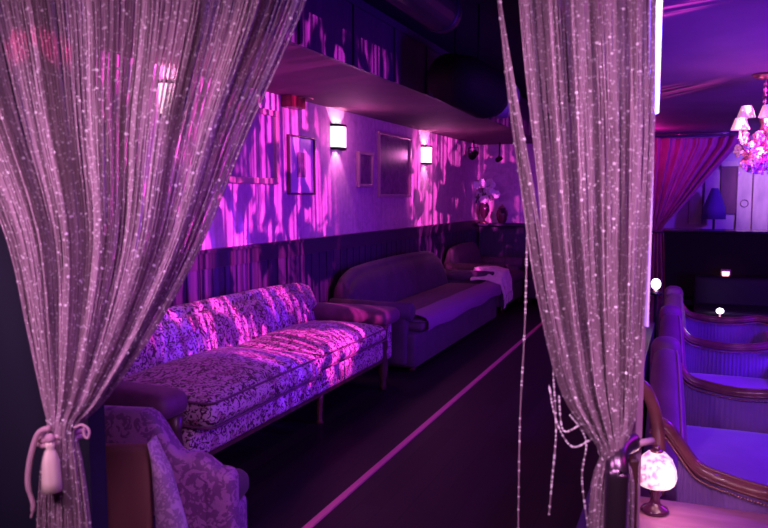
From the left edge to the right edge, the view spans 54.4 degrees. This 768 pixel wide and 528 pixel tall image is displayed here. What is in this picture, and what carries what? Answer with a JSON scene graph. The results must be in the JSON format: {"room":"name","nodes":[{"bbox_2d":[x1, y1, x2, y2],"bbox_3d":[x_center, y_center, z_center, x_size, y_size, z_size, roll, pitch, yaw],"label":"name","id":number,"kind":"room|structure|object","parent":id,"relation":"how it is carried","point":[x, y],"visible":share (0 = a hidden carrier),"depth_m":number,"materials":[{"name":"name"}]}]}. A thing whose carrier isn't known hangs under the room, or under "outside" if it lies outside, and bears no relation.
{"room":"entertainment venue","nodes":[
{"label":"entertainment venue","id":0,"kind":"room"},
{"bbox_2d":[0,0,107,527],"bbox_3d":[-1.721,0.107,2.158,1.758,2.400,0.120,0,5,0],"label":"wall","id":1,"kind":"structure","parent":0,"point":[22,413],"depth_m":2.13,"materials":[{"name":"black paint"}]},
{"bbox_2d":[96,50,478,259],"bbox_3d":[-0.983,-0.473,5.825,0.120,2.900,13.100,2,6,22],"label":"wall","id":2,"kind":"structure","parent":0,"point":[443,191],"depth_m":6.93,"materials":[{"name":"paint"}]},
{"bbox_2d":[158,79,184,118],"bbox_3d":[-1.302,-1.029,4.691,0.094,0.230,0.236,2,6,22],"label":"wall sconce","id":3,"kind":"object","parent":2,"relation":"attached to","point":[159,79],"visible":0.04,"depth_m":4.60,"materials":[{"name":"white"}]},
{"bbox_2d":[211,102,279,183],"bbox_3d":[-1.006,-0.881,5.505,0.045,0.570,0.860,2,6,22],"label":"framed picture","id":4,"kind":"object","parent":2,"relation":"attached to","point":[258,160],"visible":0.51,"depth_m":5.66,"materials":[{"name":"pink"}]},
{"bbox_2d":[105,228,478,306],"bbox_3d":[-0.221,0.278,7.586,0.028,1.090,9.200,2,6,22],"label":"panelling","id":5,"kind":"object","parent":2,"relation":"attached to","point":[322,271],"visible":0.21,"depth_m":6.48,"materials":[{"name":"wood"}]},
{"bbox_2d":[109,220,480,280],"bbox_3d":[-0.211,-0.252,7.535,0.050,0.135,9.200,2,6,22],"label":"trim","id":6,"kind":"structure","parent":2,"relation":"attached to","point":[241,254],"depth_m":6.42,"materials":[{"name":"purple"}]},
{"bbox_2d":[281,95,313,109],"bbox_3d":[-0.702,-1.331,6.058,0.168,0.130,0.252,2,6,22],"label":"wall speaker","id":7,"kind":"object","parent":2,"relation":"attached to","point":[294,102],"visible":0.62,"depth_m":5.98,"materials":[{"name":"red"}]},
{"bbox_2d":[287,134,315,194],"bbox_3d":[-0.695,-0.832,6.304,0.030,0.490,0.460,2,6,22],"label":"framed picture","id":8,"kind":"object","parent":2,"relation":"attached to","point":[301,154],"visible":1,"depth_m":6.29,"materials":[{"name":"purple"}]},
{"bbox_2d":[297,152,305,176],"bbox_3d":[-0.695,-0.837,6.306,0.004,0.206,0.152,2,6,22],"label":"print","id":9,"kind":"object","parent":8,"relation":"attached to","point":[301,156],"depth_m":6.30},
{"bbox_2d":[330,124,346,150],"bbox_3d":[-0.403,-1.173,6.913,0.094,0.230,0.236,2,6,22],"label":"wall sconce","id":10,"kind":"object","parent":2,"relation":"attached to","point":[337,131],"visible":1,"depth_m":6.83,"materials":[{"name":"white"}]},
{"bbox_2d":[356,151,373,186],"bbox_3d":[-0.189,-0.953,7.544,0.035,0.350,0.370,2,6,22],"label":"framed picture","id":11,"kind":"object","parent":2,"relation":"attached to","point":[364,160],"visible":1,"depth_m":7.53,"materials":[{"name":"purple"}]},
{"bbox_2d":[377,131,411,196],"bbox_3d":[0.124,-1.092,8.309,0.035,0.690,0.980,2,6,22],"label":"framed picture","id":12,"kind":"object","parent":2,"relation":"attached to","point":[394,151],"visible":1,"depth_m":8.27,"materials":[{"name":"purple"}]},
{"bbox_2d":[421,145,431,164],"bbox_3d":[0.541,-1.347,9.243,0.094,0.230,0.236,2,6,22],"label":"wall sconce","id":13,"kind":"object","parent":2,"relation":"attached to","point":[426,150],"visible":1,"depth_m":9.16,"materials":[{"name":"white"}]},
{"bbox_2d":[94,0,545,144],"bbox_3d":[-0.455,-1.335,5.479,1.059,0.060,13.000,2,6,22],"label":"ceiling","id":14,"kind":"structure","parent":0,"point":[300,72],"depth_m":5.81,"materials":[{"name":"white paint"}]},
{"bbox_2d":[468,141,478,159],"bbox_3d":[1.293,-1.641,10.786,0.154,0.279,0.193,2,6,22],"label":"ceiling spotlight","id":15,"kind":"object","parent":14,"relation":"attached to","point":[473,154],"visible":1,"depth_m":10.74,"materials":[{"name":"black metal"}]},
{"bbox_2d":[495,142,502,161],"bbox_3d":[1.721,-1.664,11.150,0.080,0.299,0.174,2,6,22],"label":"spotlight","id":16,"kind":"object","parent":14,"relation":"hanging from","point":[499,158],"visible":1,"depth_m":11.11,"materials":[{"name":"black metal"}]},
{"bbox_2d":[179,0,549,141],"bbox_3d":[0.060,-1.496,5.256,0.050,0.420,13.000,2,6,22],"label":"wall","id":17,"kind":"structure","parent":0,"point":[355,34],"depth_m":4.82,"materials":[{"name":"purple paint"}]},
{"bbox_2d":[212,295,612,527],"bbox_3d":[0.316,1.063,5.490,2.960,0.100,13.200,2,6,22],"label":"floor","id":18,"kind":"structure","parent":0,"point":[460,471],"depth_m":4.42,"materials":[{"name":"brown wood"}]},
{"bbox_2d":[105,435,187,527],"bbox_3d":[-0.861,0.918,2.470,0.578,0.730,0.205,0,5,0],"label":"chair","id":19,"kind":"object","parent":18,"relation":"on","point":[131,468],"visible":0.56,"depth_m":2.37,"materials":[{"name":"brown wood"}]},
{"bbox_2d":[104,405,248,527],"bbox_3d":[-0.869,0.869,2.871,0.760,0.755,0.486,1,5,7],"label":"armchair","id":20,"kind":"object","parent":18,"relation":"on","point":[211,492],"visible":0.41,"depth_m":2.60,"materials":[{"name":"fabric"}]},
{"bbox_2d":[235,468,248,500],"bbox_3d":[-0.823,0.856,2.876,0.560,0.140,0.300,1,5,7],"label":"armrest","id":21,"kind":"object","parent":20,"relation":"on","point":[243,477],"depth_m":2.90,"materials":[{"name":"fabric"}]},
{"bbox_2d":[104,283,399,454],"bbox_3d":[-0.769,0.654,4.789,0.965,0.840,2.960,2,6,22],"label":"sofa","id":22,"kind":"object","parent":18,"relation":"on","point":[220,370],"visible":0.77,"depth_m":4.41,"materials":[{"name":"purple fabric"}]},
{"bbox_2d":[121,347,320,427],"bbox_3d":[-0.915,0.619,4.127,0.745,0.219,1.175,2,6,22],"label":"seat cushion","id":23,"kind":"object","parent":22,"relation":"on","point":[219,384],"depth_m":3.91,"materials":[{"name":"fabric"}]},
{"bbox_2d":[237,321,385,368],"bbox_3d":[-0.488,0.528,5.267,0.680,0.196,1.165,2,6,22],"label":"seat cushion","id":24,"kind":"object","parent":22,"relation":"on","point":[338,342],"depth_m":5.06,"materials":[{"name":"fabric"}]},
{"bbox_2d":[329,251,500,370],"bbox_3d":[0.465,0.359,7.854,0.946,0.880,3.085,2,6,22],"label":"velvet sofa","id":25,"kind":"object","parent":18,"relation":"on","point":[438,307],"visible":0.78,"depth_m":7.33,"materials":[{"name":"fabric"}]},
{"bbox_2d":[396,283,476,331],"bbox_3d":[0.576,0.391,7.804,0.670,0.165,2.780,2,6,22],"label":"seat cushion","id":26,"kind":"object","parent":25,"relation":"on","point":[436,304],"depth_m":7.39,"materials":[{"name":"fabric"}]},
{"bbox_2d":[470,265,512,308],"bbox_3d":[1.324,0.274,9.160,0.439,0.480,0.445,2,6,22],"label":"throw blanket","id":27,"kind":"object","parent":25,"relation":"on","point":[501,276],"visible":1,"depth_m":9.04,"materials":[{"name":"fabric"}]},
{"bbox_2d":[302,322,541,527],"bbox_3d":[0.588,0.990,5.698,0.035,0.010,8.400,2,6,22],"label":"trim","id":28,"kind":"structure","parent":18,"relation":"on","point":[369,473],"depth_m":4.46,"materials":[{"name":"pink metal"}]},
{"bbox_2d":[444,242,525,312],"bbox_3d":[1.410,0.147,10.324,0.880,0.860,1.350,2,6,22],"label":"sofa","id":29,"kind":"object","parent":18,"relation":"on","point":[463,256],"visible":0.35,"depth_m":10.26,"materials":[{"name":"fabric"}]},
{"bbox_2d":[509,270,523,282],"bbox_3d":[1.521,0.166,10.281,0.640,0.150,1.040,2,6,22],"label":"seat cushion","id":30,"kind":"object","parent":29,"relation":"on","point":[516,275],"depth_m":10.29,"materials":[{"name":"fabric"}]},
{"bbox_2d":[477,223,606,294],"bbox_3d":[2.533,-0.053,11.220,2.280,1.100,0.310,2,6,22],"label":"ledge","id":31,"kind":"object","parent":18,"relation":"on","point":[495,239],"visible":0.29,"depth_m":11.43,"materials":[{"name":"black wood"}]},
{"bbox_2d":[479,203,489,222],"bbox_3d":[1.544,-0.805,11.516,0.170,0.345,0.170,2,6,22],"label":"vase","id":32,"kind":"object","parent":31,"relation":"on","point":[484,208],"visible":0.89,"depth_m":11.46,"materials":[{"name":"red glass"}]},
{"bbox_2d":[474,179,499,202],"bbox_3d":[1.552,-1.081,11.472,0.483,0.463,0.226,2,6,22],"label":"flower arrangement","id":33,"kind":"object","parent":32,"relation":"in","point":[488,192],"visible":0.98,"depth_m":11.43,"materials":[{"name":"white"}]},
{"bbox_2d":[496,204,507,222],"bbox_3d":[1.806,-0.771,11.413,0.189,0.294,0.189,2,6,22],"label":"urn","id":34,"kind":"object","parent":31,"relation":"on","point":[502,213],"visible":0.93,"depth_m":11.36,"materials":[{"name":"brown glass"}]},
{"bbox_2d":[524,246,611,302],"bbox_3d":[2.784,0.164,10.591,1.470,0.780,0.700,2,6,22],"label":"sofa","id":35,"kind":"object","parent":18,"relation":"on","point":[531,292],"visible":0.08,"depth_m":10.56,"materials":[{"name":"fabric"}]},
{"bbox_2d":[528,268,611,280],"bbox_3d":[2.762,0.145,10.523,1.380,0.150,0.560,2,6,22],"label":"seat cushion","id":36,"kind":"object","parent":35,"relation":"on","point":[530,276],"depth_m":10.51,"materials":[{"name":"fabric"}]},
{"bbox_2d":[603,431,654,527],"bbox_3d":[0.633,0.889,1.995,0.108,0.872,0.269,3,6,32],"label":"post","id":37,"kind":"object","parent":18,"relation":"on","point":[616,483],"visible":0.81,"depth_m":1.88,"materials":[{"name":"grey metal"}]},
{"bbox_2d":[363,0,606,103],"bbox_3d":[0.232,-1.918,5.148,2.540,0.100,13.000,2,6,22],"label":"ceiling","id":38,"kind":"structure","parent":0,"point":[490,53],"depth_m":6.46,"materials":[{"name":"black paint"}]},
{"bbox_2d":[386,0,461,33],"bbox_3d":[-0.332,-1.512,3.193,0.274,0.270,3.900,2,6,22],"label":"air duct","id":39,"kind":"object","parent":38,"relation":"attached to","point":[438,16],"visible":1,"depth_m":4.62,"materials":[{"name":"metal"}]},
{"bbox_2d":[427,4,519,118],"bbox_3d":[0.677,-1.486,5.469,0.380,0.817,0.803,4,7,39],"label":"air duct","id":40,"kind":"object","parent":38,"relation":"hanging from","point":[466,83],"visible":0.95,"depth_m":5.24,"materials":[{"name":"black metal"}]},
{"bbox_2d":[557,3,619,100],"bbox_3d":[2.070,-1.734,6.503,0.030,0.610,9.150,2,6,22],"label":"ceiling","id":41,"kind":"structure","parent":0,"point":[557,3],"depth_m":3.57,"materials":[{"name":"black"}]},
{"bbox_2d":[478,101,755,228],"bbox_3d":[4.868,-0.765,10.475,7.240,3.150,0.120,2,6,22],"label":"wall","id":42,"kind":"structure","parent":0,"point":[504,173],"depth_m":11.52,"materials":[{"name":"purple paint"}]},
{"bbox_2d":[688,187,702,223],"bbox_3d":[4.408,-0.828,10.568,0.188,0.520,0.038,2,6,22],"label":"panel","id":43,"kind":"object","parent":42,"relation":"attached to","point":[695,203],"visible":0.76,"depth_m":10.56,"materials":[{"name":"wood"}]},
{"bbox_2d":[704,170,720,203],"bbox_3d":[4.604,-1.079,10.466,0.209,0.474,0.038,2,6,22],"label":"panel","id":44,"kind":"object","parent":42,"relation":"attached to","point":[713,181],"visible":0.54,"depth_m":10.45,"materials":[{"name":"wood"}]},
{"bbox_2d":[720,161,737,213],"bbox_3d":[4.790,-1.065,10.381,0.216,0.736,0.058,2,6,22],"label":"panel","id":45,"kind":"object","parent":42,"relation":"attached to","point":[729,169],"visible":0.76,"depth_m":10.37,"materials":[{"name":"wood"}]},
{"bbox_2d":[735,166,753,228],"bbox_3d":[4.985,-0.885,10.329,0.199,0.935,0.038,2,6,22],"label":"panel","id":46,"kind":"object","parent":42,"relation":"attached to","point":[745,180],"visible":0.73,"depth_m":10.32,"materials":[{"name":"wood"}]},
{"bbox_2d":[751,167,767,229],"bbox_3d":[5.175,-0.879,10.252,0.212,0.983,0.038,2,6,22],"label":"panel","id":47,"kind":"object","parent":42,"relation":"attached to","point":[759,221],"visible":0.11,"depth_m":10.25,"materials":[{"name":"wood"}]},
{"bbox_2d":[576,299,660,527],"bbox_3d":[1.763,0.957,5.164,0.080,0.670,6.100,2,6,22],"label":"wall","id":48,"kind":"structure","parent":0,"point":[649,331],"depth_m":5.42,"materials":[{"name":"purple paint"}]},
{"bbox_2d":[624,0,650,527],"bbox_3d":[0.707,0.334,2.148,0.020,2.450,0.180,0,5,0],"label":"trim","id":49,"kind":"structure","parent":48,"relation":"attached to","point":[637,428],"depth_m":2.07,"materials":[{"name":"purple"}]},
{"bbox_2d":[644,0,661,326],"bbox_3d":[0.714,-0.314,1.984,0.017,0.970,0.029,0,5,0],"label":"led strip","id":50,"kind":"object","parent":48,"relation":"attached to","point":[659,2],"visible":0.44,"depth_m":1.96,"materials":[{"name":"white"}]},
{"bbox_2d":[557,0,767,137],"bbox_3d":[4.286,-1.389,5.635,4.750,0.080,9.150,2,6,22],"label":"ceiling","id":51,"kind":"structure","parent":0,"point":[712,50],"depth_m":4.75,"materials":[{"name":"paint"}]},
{"bbox_2d":[655,131,749,136],"bbox_3d":[3.989,-1.651,9.496,1.200,0.052,0.052,2,6,22],"label":"rod","id":52,"kind":"object","parent":51,"relation":"attached to","point":[730,132],"visible":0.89,"depth_m":9.48,"materials":[{"name":"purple metal"}]},
{"bbox_2d":[649,135,738,308],"bbox_3d":[3.942,-0.397,9.612,1.103,2.472,0.152,2,6,24],"label":"drape","id":53,"kind":"object","parent":52,"relation":"hanging from","point":[681,165],"visible":0.9,"depth_m":9.64,"materials":[{"name":"fabric"}]},
{"bbox_2d":[731,72,767,175],"bbox_3d":[2.598,-0.956,5.140,0.413,0.691,0.428,0,5,0],"label":"chandelier","id":54,"kind":"object","parent":51,"relation":"hanging from","point":[757,163],"visible":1,"depth_m":5.12,"materials":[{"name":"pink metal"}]},
{"bbox_2d":[733,147,743,154],"bbox_3d":[2.482,-0.793,5.231,0.071,0.073,0.018,3,6,31],"label":"flower","id":55,"kind":"object","parent":54,"relation":"on","point":[736,150],"depth_m":5.22,"materials":[{"name":"pink plant"}]},
{"bbox_2d":[735,144,742,150],"bbox_3d":[2.476,-0.809,5.204,0.052,0.049,0.060,2,6,22],"label":"flower","id":56,"kind":"object","parent":54,"relation":"on","point":[737,147],"depth_m":5.19,"materials":[{"name":"pink plant"}]},
{"bbox_2d":[739,135,749,143],"bbox_3d":[2.477,-0.853,5.136,0.070,0.064,0.041,2,6,22],"label":"flower","id":57,"kind":"object","parent":54,"relation":"on","point":[743,137],"depth_m":5.13,"materials":[{"name":"pink plant"}]},
{"bbox_2d":[742,163,747,170],"bbox_3d":[2.498,-0.673,5.165,0.063,0.064,0.022,-3,6,-33],"label":"flower","id":58,"kind":"object","parent":54,"relation":"on","point":[744,165],"depth_m":5.15,"materials":[{"name":"pink plant"}]},
{"bbox_2d":[745,161,753,165],"bbox_3d":[2.521,-0.693,5.145,0.062,0.039,0.050,2,6,22],"label":"flower","id":59,"kind":"object","parent":54,"relation":"on","point":[747,163],"depth_m":5.14,"materials":[{"name":"pink plant"}]},
{"bbox_2d":[747,141,755,148],"bbox_3d":[2.502,-0.810,5.087,0.055,0.053,0.017,2,6,22],"label":"flower","id":60,"kind":"object","parent":54,"relation":"on","point":[750,143],"depth_m":5.08,"materials":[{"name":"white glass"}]},
{"bbox_2d":[751,165,762,173],"bbox_3d":[2.586,-0.657,5.176,0.073,0.068,0.021,1,5,13],"label":"flower","id":61,"kind":"object","parent":54,"relation":"on","point":[759,167],"depth_m":5.17,"materials":[{"name":"purple plant"}]},
{"bbox_2d":[752,155,761,163],"bbox_3d":[2.520,-0.705,5.045,0.060,0.060,0.021,2,6,22],"label":"flower","id":62,"kind":"object","parent":54,"relation":"on","point":[756,159],"depth_m":5.04,"materials":[{"name":"pink glass"}]},
{"bbox_2d":[755,147,763,155],"bbox_3d":[2.561,-0.770,5.095,0.062,0.060,0.022,2,6,22],"label":"flower","id":63,"kind":"object","parent":54,"relation":"on","point":[761,149],"depth_m":5.09,"materials":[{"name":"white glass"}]},
{"bbox_2d":[756,132,763,139],"bbox_3d":[2.542,-0.866,5.045,0.056,0.057,0.016,0,5,0],"label":"flower","id":64,"kind":"object","parent":54,"relation":"on","point":[759,136],"depth_m":5.04,"materials":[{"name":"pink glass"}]},
{"bbox_3d":[3.746,1.436,4.132,4.440,0.100,13.200,2,6,22],"label":"floor","id":65,"kind":"structure","parent":0,"visible":0},
{"bbox_2d":[650,291,662,338],"bbox_3d":[2.346,0.707,6.489,0.120,0.931,0.120,2,6,22],"label":"lamp stand","id":66,"kind":"object","parent":65,"relation":"on","point":[651,292],"visible":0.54,"depth_m":6.45,"materials":[{"name":"black metal"}]},
{"bbox_2d":[651,279,660,292],"bbox_3d":[2.346,0.183,6.442,0.080,0.118,0.078,2,6,22],"label":"globe lamp","id":67,"kind":"object","parent":66,"relation":"on","point":[655,283],"visible":1,"depth_m":6.42,"materials":[{"name":"white glass"}]},
{"bbox_2d":[639,496,767,527],"bbox_3d":[1.192,1.232,2.442,0.780,0.610,0.690,2,6,22],"label":"table","id":68,"kind":"object","parent":65,"relation":"on","point":[681,514],"visible":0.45,"depth_m":2.66,"materials":[{"name":"pink"}]},
{"bbox_2d":[640,445,676,516],"bbox_3d":[0.984,0.777,2.703,0.145,0.248,0.145,2,6,22],"label":"table lamp","id":69,"kind":"object","parent":68,"relation":"on","point":[658,469],"visible":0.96,"depth_m":2.66,"materials":[{"name":"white glass"}]},
{"bbox_2d":[640,336,767,500],"bbox_3d":[1.800,0.940,3.764,0.924,0.955,1.156,2,6,22],"label":"settee","id":70,"kind":"object","parent":65,"relation":"on","point":[725,427],"visible":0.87,"depth_m":4.01,"materials":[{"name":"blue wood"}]},
{"bbox_2d":[643,380,767,513],"bbox_3d":[1.307,0.990,2.575,1.005,1.067,0.662,2,6,22],"label":"settee","id":71,"kind":"object","parent":65,"relation":"on","point":[698,483],"visible":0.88,"depth_m":2.84,"materials":[{"name":"brown wood"}]},
{"bbox_2d":[658,305,767,388],"bbox_3d":[2.310,0.827,5.019,0.924,0.955,1.156,2,6,22],"label":"settee","id":72,"kind":"object","parent":65,"relation":"on","point":[745,365],"visible":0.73,"depth_m":5.36,"materials":[{"name":"fabric"}]},
{"bbox_2d":[702,188,725,228],"bbox_3d":[4.502,-0.101,10.239,0.300,1.870,0.297,2,6,22],"label":"lamp","id":73,"kind":"object","parent":65,"relation":"on","point":[714,207],"visible":0.73,"depth_m":10.09,"materials":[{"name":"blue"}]},
{"bbox_2d":[662,228,767,311],"bbox_3d":[4.667,0.372,7.659,3.435,1.390,0.880,2,6,22],"label":"partition wall","id":74,"kind":"structure","parent":65,"relation":"on","point":[688,253],"depth_m":8.00,"materials":[{"name":"black"}]},
{"bbox_2d":[683,296,693,305],"bbox_3d":[4.612,0.440,7.400,3.340,0.060,0.350,2,6,22],"label":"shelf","id":75,"kind":"object","parent":74,"relation":"attached to","point":[687,300],"depth_m":7.80,"materials":[{"name":"black"}]},
{"bbox_2d":[721,269,730,275],"bbox_3d":[3.555,0.214,7.781,0.100,0.320,0.090,2,6,22],"label":"candle lantern","id":76,"kind":"object","parent":74,"relation":"on","point":[724,272],"visible":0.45,"depth_m":7.74,"materials":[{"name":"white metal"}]},
{"bbox_2d":[722,271,729,275],"bbox_3d":[3.555,0.210,7.781,0.090,0.305,0.090,2,6,22],"label":"candle","id":77,"kind":"object","parent":76,"relation":"on","point":[724,273],"depth_m":7.74,"materials":[{"name":"wax"}]},
{"bbox_2d":[663,286,767,343],"bbox_3d":[2.789,0.721,6.202,0.924,0.955,1.156,2,6,22],"label":"settee","id":78,"kind":"object","parent":65,"relation":"on","point":[753,328],"visible":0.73,"depth_m":6.54,"materials":[{"name":"fabric"}]},
{"bbox_2d":[693,275,767,316],"bbox_3d":[4.271,0.647,7.053,2.500,0.950,0.520,2,6,22],"label":"bench","id":79,"kind":"object","parent":65,"relation":"on","point":[737,296],"visible":0.83,"depth_m":7.48,"materials":[{"name":"black leather"}]},
{"bbox_3d":[3.191,0.820,6.979,0.330,0.619,0.330,2,6,22],"label":"side table","id":80,"kind":"object","parent":65,"relation":"on","visible":0},
{"bbox_2d":[716,308,723,316],"bbox_3d":[3.135,0.460,6.969,0.070,0.097,0.068,2,6,22],"label":"globe lamp","id":81,"kind":"object","parent":80,"relation":"on","point":[719,311],"visible":0.78,"depth_m":6.95,"materials":[{"name":"white glass"}]},
{"bbox_3d":[-0.320,-0.792,1.836,2.013,0.027,0.835,2,6,22],"label":"curtain rod","id":82,"kind":"object","parent":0,"visible":0},
{"bbox_2d":[0,0,305,527],"bbox_3d":[-0.703,0.007,1.905,1.053,1.514,0.120,0,5,0],"label":"curtain","id":83,"kind":"object","parent":82,"relation":"hanging from","point":[76,374],"visible":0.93,"depth_m":1.88,"materials":[{"name":"silver fabric"}]},
{"bbox_2d":[25,424,90,517],"bbox_3d":[-0.845,0.523,1.931,0.154,0.247,0.163,-3,6,-27],"label":"tieback","id":84,"kind":"object","parent":83,"relation":"attached to","point":[51,478],"visible":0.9,"depth_m":1.88,"materials":[{"name":"pink"}]},
{"bbox_2d":[497,0,656,527],"bbox_3d":[0.482,0.004,1.908,0.421,1.508,0.119,0,5,2],"label":"curtain","id":85,"kind":"object","parent":82,"relation":"hanging from","point":[607,415],"visible":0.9,"depth_m":1.89,"materials":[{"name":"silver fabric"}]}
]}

